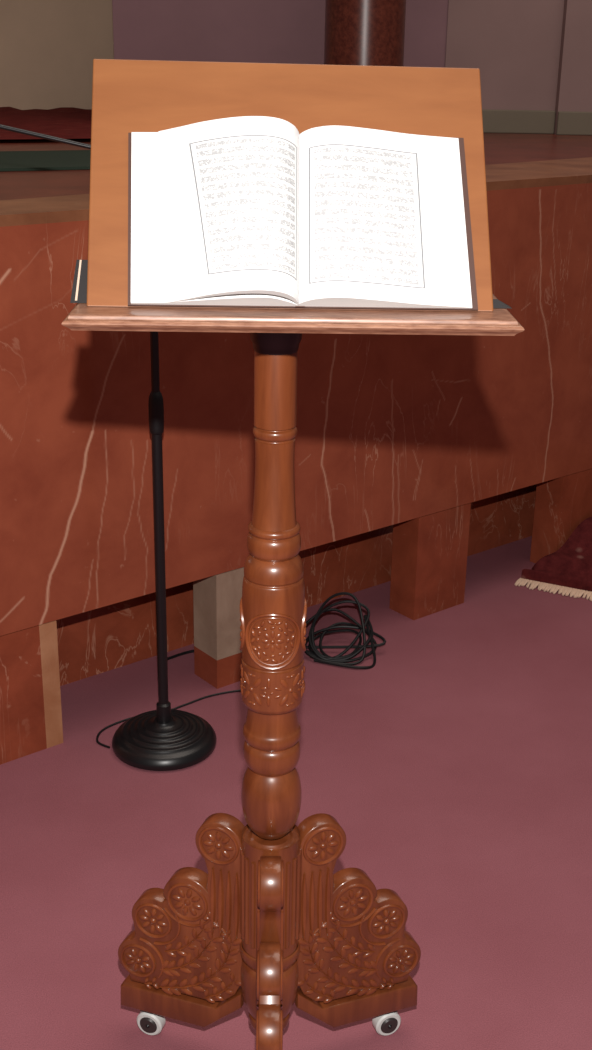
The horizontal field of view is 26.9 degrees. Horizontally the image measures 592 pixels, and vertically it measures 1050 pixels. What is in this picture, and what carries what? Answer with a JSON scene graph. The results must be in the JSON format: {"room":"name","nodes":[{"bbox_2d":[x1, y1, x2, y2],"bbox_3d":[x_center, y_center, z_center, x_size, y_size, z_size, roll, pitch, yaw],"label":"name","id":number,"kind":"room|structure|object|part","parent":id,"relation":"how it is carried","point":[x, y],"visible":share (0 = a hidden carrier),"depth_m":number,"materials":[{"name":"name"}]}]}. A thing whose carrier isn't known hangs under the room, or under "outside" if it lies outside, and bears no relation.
{"room":"house of worship","nodes":[
{"label":"house of worship","id":0,"kind":"room"},
{"bbox_2d":[0,0,113,109],"bbox_3d":[-3.587,-3.759,5.628,6.700,3.482,0.250,1,21,0],"label":"wall","id":1,"kind":"structure","parent":0,"point":[48,48],"depth_m":6.03,"materials":[{"name":"beige paint"}]},
{"bbox_2d":[112,0,448,67],"bbox_3d":[-0.040,-3.265,4.483,1.300,3.482,0.300,1,21,0],"label":"wall","id":2,"kind":"structure","parent":0,"point":[243,31],"depth_m":4.83,"materials":[{"name":"paint"}]},
{"bbox_2d":[0,536,591,1049],"bbox_3d":[1.000,0.041,4.021,12.000,0.100,10.500,1,21,0],"label":"floor","id":3,"kind":"structure","parent":0,"point":[454,769],"depth_m":2.43,"materials":[{"name":"carpet"}]},
{"bbox_2d":[0,620,62,764],"bbox_3d":[-0.614,0.344,2.602,0.215,0.290,0.095,-15,26,-36],"label":"pier","id":4,"kind":"object","parent":3,"relation":"on","point":[30,694],"visible":0.8,"depth_m":2.59,"materials":[{"name":"red stone"}]},
{"bbox_2d":[0,124,216,770],"bbox_3d":[-0.408,-0.135,2.449,0.501,1.300,0.225,1,21,0],"label":"microphone stand","id":5,"kind":"object","parent":3,"relation":"on","point":[164,738],"visible":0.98,"depth_m":2.59,"materials":[{"name":"black paint"}]},
{"bbox_3d":[-0.399,-0.686,2.230,0.502,0.113,0.008,0,21,-3],"label":"boom arm","id":6,"kind":"part","parent":5,"relation":"part of","materials":[{"name":"black paint"}]},
{"bbox_2d":[96,690,240,747],"bbox_3d":[-0.264,0.422,2.813,0.437,0.005,0.083,-15,26,-36],"label":"microphone cable","id":7,"kind":"object","parent":3,"relation":"on","point":[204,697],"visible":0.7,"depth_m":2.82,"materials":[{"name":"black rubber"}]},
{"bbox_2d":[193,567,243,688],"bbox_3d":[-0.138,0.217,2.957,0.190,0.290,0.095,-15,26,-36],"label":"pier","id":8,"kind":"object","parent":3,"relation":"on","point":[216,598],"visible":0.48,"depth_m":2.89,"materials":[{"name":"grey stone"}]},
{"bbox_2d":[167,592,385,668],"bbox_3d":[-0.051,0.259,3.081,0.555,0.131,0.182,1,21,0],"label":"cable coil","id":9,"kind":"object","parent":3,"relation":"on","point":[338,660],"visible":0.91,"depth_m":3.09,"materials":[{"name":"black rubber"}]},
{"bbox_2d":[62,59,523,1049],"bbox_3d":[-0.015,0.174,1.524,0.478,1.391,0.332,1,21,-1],"label":"lectern","id":10,"kind":"object","parent":3,"relation":"on","point":[270,926],"visible":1,"depth_m":1.55,"materials":[{"name":"brown wood"}]},
{"bbox_3d":[-0.165,0.541,1.786,0.200,0.310,0.028,8,22,18],"label":"leg","id":11,"kind":"part","parent":10,"relation":"part of","materials":[{"name":"brown wood"}]},
{"bbox_3d":[-0.034,0.607,1.618,0.028,0.310,0.200,1,21,-1],"label":"leg","id":12,"kind":"part","parent":10,"relation":"part of","materials":[{"name":"brown wood"}]},
{"bbox_3d":[-0.029,0.103,1.572,0.081,0.669,0.081,1,21,-1],"label":"post","id":13,"kind":"part","parent":10,"relation":"part of","materials":[{"name":"brown wood"}]},
{"bbox_2d":[128,116,477,310],"bbox_3d":[0.005,-0.328,1.300,0.372,0.187,0.147,1,21,-1],"label":"open book","id":14,"kind":"object","parent":10,"relation":"on","point":[244,211],"visible":1,"depth_m":1.30,"materials":[{"name":"white paper"}]},
{"bbox_3d":[0.091,0.544,1.792,0.200,0.310,0.028,-7,22,-20],"label":"leg","id":15,"kind":"part","parent":10,"relation":"part of","materials":[{"name":"brown wood"}]},
{"bbox_2d":[0,183,591,635],"bbox_3d":[0.186,-0.392,2.997,7.400,0.826,0.100,-15,26,-36],"label":"stage","id":16,"kind":"object","parent":3,"relation":"on","point":[392,429],"visible":0.67,"depth_m":2.76,"materials":[{"name":"red stone"}]},
{"bbox_2d":[0,157,591,226],"bbox_3d":[0.032,-0.843,3.042,7.400,0.021,0.624,-15,26,-36],"label":"trim","id":17,"kind":"structure","parent":16,"relation":"attached to","point":[42,210],"depth_m":3.03,"materials":[{"name":"brown wood"}]},
{"bbox_2d":[389,503,470,619],"bbox_3d":[0.359,0.084,3.329,0.190,0.290,0.095,-15,26,-36],"label":"pier","id":18,"kind":"object","parent":3,"relation":"on","point":[429,563],"visible":0.79,"depth_m":3.29,"materials":[{"name":"red stone"}]},
{"bbox_2d":[515,517,591,600],"bbox_3d":[1.202,0.085,3.300,0.742,0.332,0.998,-14,25,-34],"label":"rug","id":19,"kind":"object","parent":3,"relation":"on","point":[568,570],"visible":1,"depth_m":3.52,"materials":[{"name":"red fabric"}]},
{"bbox_2d":[530,468,591,562],"bbox_3d":[0.802,-0.034,3.659,0.190,0.290,0.095,-15,26,-36],"label":"pier","id":20,"kind":"object","parent":3,"relation":"on","point":[562,503],"visible":0.5,"depth_m":3.60,"materials":[{"name":"red stone"}]},
{"bbox_2d":[0,133,591,199],"bbox_3d":[-2.293,-1.881,5.784,7.400,0.100,7.900,-15,26,-36],"label":"floor","id":21,"kind":"structure","parent":0,"point":[499,148],"depth_m":3.81,"materials":[{"name":"wood"}]},
{"bbox_2d":[0,150,90,170],"bbox_3d":[-1.027,-0.931,3.188,1.629,0.007,0.561,-8,23,-23],"label":"carpet runner","id":22,"kind":"object","parent":21,"relation":"on","point":[53,159],"visible":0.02,"depth_m":3.28,"materials":[{"name":"green carpet"}]},
{"bbox_2d":[0,107,91,139],"bbox_3d":[-1.619,-1.620,4.929,2.290,0.021,2.554,-8,22,-21],"label":"rug","id":23,"kind":"object","parent":21,"relation":"on","point":[62,122],"visible":0.56,"depth_m":4.94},
{"bbox_2d":[324,0,405,66],"bbox_3d":[0.266,-3.043,3.913,0.370,3.482,0.370,1,21,0],"label":"column","id":24,"kind":"structure","parent":21,"relation":"on","point":[357,32],"depth_m":4.30,"materials":[{"name":"red stone"}]},
{"bbox_2d":[56,484,536,685],"bbox_3d":[0.018,-0.285,3.260,7.400,1.018,0.168,-15,26,-36],"label":"wall","id":25,"kind":"structure","parent":0,"point":[113,636],"depth_m":3.30,"materials":[{"name":"red stone"}]},
{"bbox_2d":[445,0,563,110],"bbox_3d":[0.832,-3.248,4.479,0.445,3.482,0.310,1,21,0],"label":"wall panel","id":26,"kind":"object","parent":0,"point":[515,45],"visible":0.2,"depth_m":4.84,"materials":[{"name":"paint"}]},
{"bbox_2d":[482,109,555,133],"bbox_3d":[0.676,-1.605,4.925,0.699,0.088,0.025,1,21,0],"label":"baseboard","id":27,"kind":"structure","parent":26,"relation":"attached to","point":[494,121],"depth_m":4.91,"materials":[{"name":"grey stone"}]},
{"bbox_2d":[554,0,591,134],"bbox_3d":[3.054,-3.201,4.450,4.000,3.482,0.370,1,21,0],"label":"wall","id":28,"kind":"structure","parent":0,"point":[574,83],"depth_m":4.80,"materials":[{"name":"paint"}]},
{"bbox_2d":[556,111,591,135],"bbox_3d":[3.026,-1.545,4.871,4.000,0.088,0.020,1,21,0],"label":"baseboard","id":29,"kind":"structure","parent":28,"relation":"attached to","point":[568,122],"depth_m":4.86,"materials":[{"name":"grey stone"}]}
]}

